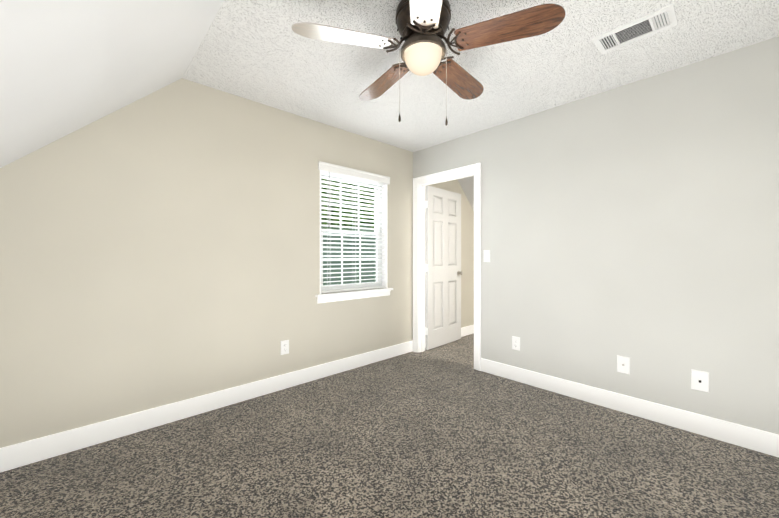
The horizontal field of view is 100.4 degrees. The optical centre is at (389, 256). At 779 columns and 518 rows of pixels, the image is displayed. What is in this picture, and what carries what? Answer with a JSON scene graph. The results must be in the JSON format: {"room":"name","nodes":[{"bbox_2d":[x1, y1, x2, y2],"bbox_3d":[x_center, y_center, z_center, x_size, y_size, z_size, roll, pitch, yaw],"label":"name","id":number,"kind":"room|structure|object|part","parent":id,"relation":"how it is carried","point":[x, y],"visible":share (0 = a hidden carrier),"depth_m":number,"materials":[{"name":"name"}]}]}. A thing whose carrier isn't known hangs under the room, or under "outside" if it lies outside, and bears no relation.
{"room":"empty bedroom","nodes":[
{"label":"empty bedroom","id":0,"kind":"room"},
{"bbox_2d":[0,0,223,167],"bbox_3d":[-0.846,-0.543,0.406,1.689,1.745,3.960,0,0,-43],"label":"ceiling","id":1,"kind":"structure","parent":0,"point":[67,67],"depth_m":1.39,"materials":[{"name":"paint"}]},
{"bbox_2d":[0,78,473,447],"bbox_3d":[-0.489,-0.061,3.357,6.240,2.440,0.140,0,0,-43],"label":"wall","id":2,"kind":"structure","parent":0,"point":[160,247],"depth_m":2.31,"materials":[{"name":"paint"}]},
{"bbox_2d":[0,340,412,472],"bbox_3d":[-1.167,1.095,2.620,4.000,0.130,0.014,0,0,-43],"label":"baseboard","id":3,"kind":"structure","parent":2,"relation":"attached to","point":[17,455],"depth_m":2.26,"materials":[{"name":"white wood"}]},
{"bbox_2d":[281,340,288,354],"bbox_3d":[-0.919,0.798,2.855,0.078,0.124,0.008,0,0,-43],"label":"outlet","id":4,"kind":"object","parent":2,"relation":"attached to","point":[284,346],"visible":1,"depth_m":2.85,"materials":[{"name":"white plastic"}]},
{"bbox_2d":[318,161,389,184],"bbox_3d":[-0.335,-0.863,3.385,0.916,0.080,0.026,0,0,-43],"label":"blind valance","id":5,"kind":"object","parent":2,"relation":"attached to","point":[340,170],"visible":0.87,"depth_m":3.33,"materials":[{"name":"white wood"}]},
{"bbox_2d":[327,175,327,288],"bbox_3d":[-0.618,-0.256,3.231,0.002,1.155,0.002,0,0,-43],"label":"blind cord","id":6,"kind":"object","parent":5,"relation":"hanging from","point":[327,240],"visible":0.69,"depth_m":3.22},
{"bbox_2d":[329,173,329,226],"bbox_3d":[-0.592,-0.560,3.166,0.012,0.540,0.023,0,0,-43],"label":"blind wand","id":7,"kind":"object","parent":5,"relation":"hanging from","point":[329,199],"visible":0.88,"depth_m":3.16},
{"bbox_2d":[321,171,385,292],"bbox_3d":[-0.371,-0.262,3.425,0.846,1.230,0.056,0,0,-43],"label":"window blind slats","id":8,"kind":"object","parent":5,"relation":"hanging from","point":[349,198],"visible":0.79,"depth_m":3.40,"materials":[{"name":"white plastic"}]},
{"bbox_2d":[320,171,387,293],"bbox_3d":[-0.371,-0.266,3.425,0.880,1.250,0.078,0,0,-43],"label":"window frame","id":9,"kind":"object","parent":2,"relation":"attached to","point":[385,249],"visible":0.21,"depth_m":3.70,"materials":[{"name":"white wood"}]},
{"bbox_2d":[321,174,381,290],"bbox_3d":[-0.417,-0.260,3.474,0.856,1.238,0.058,0,0,-43],"label":"window","id":10,"kind":"structure","parent":9,"relation":"attached to","point":[347,257],"depth_m":3.53,"materials":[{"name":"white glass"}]},
{"bbox_3d":[-0.417,-0.260,3.474,0.856,1.238,0.058,0,0,-43],"label":"window sashes","id":11,"kind":"part","parent":10,"relation":"part of","materials":[{"name":"white plastic"}]},
{"bbox_2d":[317,290,390,303],"bbox_3d":[-0.337,0.412,3.389,0.936,0.062,0.022,0,0,-43],"label":"trim","id":12,"kind":"structure","parent":2,"relation":"attached to","point":[349,297],"depth_m":3.33,"materials":[{"name":"white wood"}]},
{"bbox_2d":[316,288,392,296],"bbox_3d":[-0.354,0.370,3.408,0.970,0.022,0.128,0,0,-43],"label":"window sill","id":13,"kind":"structure","parent":2,"relation":"attached to","point":[353,292],"depth_m":3.35,"materials":[{"name":"white wood"}]},
{"bbox_2d":[424,186,462,349],"bbox_3d":[0.716,0.136,4.247,0.146,2.018,0.816,0,0,44],"label":"door","id":14,"kind":"structure","parent":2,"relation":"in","point":[444,272],"depth_m":4.21,"materials":[{"name":"white wood"}]},
{"bbox_3d":[0.439,0.138,3.981,0.046,1.650,0.048,0,0,44],"label":"door hinges","id":15,"kind":"part","parent":14,"relation":"part of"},
{"bbox_2d":[425,325,473,347],"bbox_3d":[1.068,1.091,4.710,1.880,0.130,0.014,0,0,-43],"label":"baseboard","id":16,"kind":"structure","parent":2,"relation":"attached to","point":[467,330],"depth_m":4.76,"materials":[{"name":"white wood"}]},
{"bbox_2d":[0,333,778,517],"bbox_3d":[0.816,1.212,1.965,6.240,0.100,3.960,0,0,-43],"label":"floor","id":17,"kind":"structure","parent":0,"point":[447,430],"depth_m":1.83,"materials":[{"name":"carpet"}]},
{"bbox_2d":[458,176,473,210],"bbox_3d":[2.594,-0.666,3.624,1.370,1.510,3.960,0,0,-43],"label":"ceiling slope","id":18,"kind":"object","parent":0,"point":[467,184],"depth_m":4.64,"materials":[{"name":"paint"}]},
{"bbox_2d":[182,0,778,151],"bbox_3d":[0.932,-1.338,2.068,3.181,0.120,3.960,0,0,-43],"label":"ceiling","id":19,"kind":"structure","parent":0,"point":[261,52],"depth_m":2.10,"materials":[{"name":"white paint"}]},
{"bbox_2d":[292,0,564,125],"bbox_3d":[0.184,-0.979,1.728,1.230,0.597,1.242,0,0,-43],"label":"fan","id":20,"kind":"object","parent":19,"relation":"hanging from","point":[422,26],"visible":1,"depth_m":1.60,"materials":[{"name":"brown wood"}]},
{"bbox_3d":[-0.223,-1.077,1.587,0.491,0.038,0.154,0,0,-14],"label":"blade","id":21,"kind":"part","parent":20,"relation":"part of","materials":[{"name":"white wood"}]},
{"bbox_3d":[-0.043,-1.078,2.034,0.154,0.038,0.491,0,0,-32],"label":"blade","id":22,"kind":"part","parent":20,"relation":"part of","materials":[{"name":"brown wood"}]},
{"bbox_3d":[0.174,-1.013,1.687,0.194,0.118,0.194,0,0,-43],"label":"globe","id":23,"kind":"part","parent":20,"relation":"part of","materials":[{"name":"white glass"}]},
{"bbox_3d":[0.146,-1.077,1.278,0.154,0.038,0.491,0,0,4],"label":"blade","id":24,"kind":"part","parent":20,"relation":"part of","materials":[{"name":"white wood"}]},
{"bbox_3d":[0.437,-1.078,2.001,0.154,0.038,0.491,0,0,40],"label":"blade","id":25,"kind":"part","parent":20,"relation":"part of","materials":[{"name":"brown wood"}]},
{"bbox_3d":[0.554,-1.077,1.534,0.491,0.038,0.154,0,0,22],"label":"blade","id":26,"kind":"part","parent":20,"relation":"part of","materials":[{"name":"brown wood"}]},
{"bbox_2d":[592,3,677,53],"bbox_3d":[1.383,-1.274,1.840,0.210,0.009,0.360,0,0,-43],"label":"ceiling vent","id":27,"kind":"object","parent":19,"relation":"in","point":[657,21],"visible":1,"depth_m":1.82,"materials":[{"name":"white metal"}]},
{"bbox_2d":[413,36,778,434],"bbox_3d":[1.638,-0.059,2.635,0.120,2.440,3.820,0,0,-43],"label":"wall","id":28,"kind":"structure","parent":0,"point":[637,222],"depth_m":2.33,"materials":[{"name":"paint"}]},
{"bbox_2d":[413,163,480,370],"bbox_3d":[0.658,0.102,3.683,0.164,2.113,0.928,0,0,-43],"label":"door frame","id":29,"kind":"structure","parent":28,"relation":"attached to","point":[475,168],"depth_m":3.89,"materials":[{"name":"white wood"}]},
{"bbox_2d":[484,250,489,261],"bbox_3d":[0.969,-0.007,3.248,0.019,0.120,0.074,0,0,-43],"label":"light switch","id":30,"kind":"object","parent":28,"relation":"attached to","point":[486,255],"visible":1,"depth_m":3.24,"materials":[{"name":"white plastic"}]},
{"bbox_2d":[512,336,519,350],"bbox_3d":[1.180,0.811,3.032,0.008,0.124,0.078,0,0,-43],"label":"outlet","id":31,"kind":"object","parent":28,"relation":"attached to","point":[515,343],"visible":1,"depth_m":3.03,"materials":[{"name":"white plastic"}]},
{"bbox_2d":[617,355,629,374],"bbox_3d":[1.744,0.808,2.423,0.016,0.128,0.082,0,0,-43],"label":"outlet","id":32,"kind":"object","parent":28,"relation":"attached to","point":[623,364],"visible":1,"depth_m":2.42,"materials":[{"name":"white plastic"}]},
{"bbox_2d":[481,358,778,456],"bbox_3d":[1.861,1.096,2.301,0.014,0.130,2.725,0,0,-43],"label":"baseboard","id":33,"kind":"structure","parent":28,"relation":"attached to","point":[758,440],"depth_m":2.30,"materials":[{"name":"white wood"}]},
{"bbox_2d":[691,369,708,392],"bbox_3d":[2.031,0.812,2.123,0.007,0.132,0.086,0,0,-43],"label":"outlet","id":34,"kind":"object","parent":28,"relation":"attached to","point":[699,380],"visible":1,"depth_m":2.12,"materials":[{"name":"white plastic"}]},
{"label":"outside","id":35,"kind":"structure","parent":0,"visible":0},
{"bbox_2d":[321,178,375,284],"bbox_3d":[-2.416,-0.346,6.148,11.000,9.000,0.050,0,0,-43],"label":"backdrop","id":36,"kind":"structure","parent":35,"point":[346,262],"depth_m":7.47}
]}

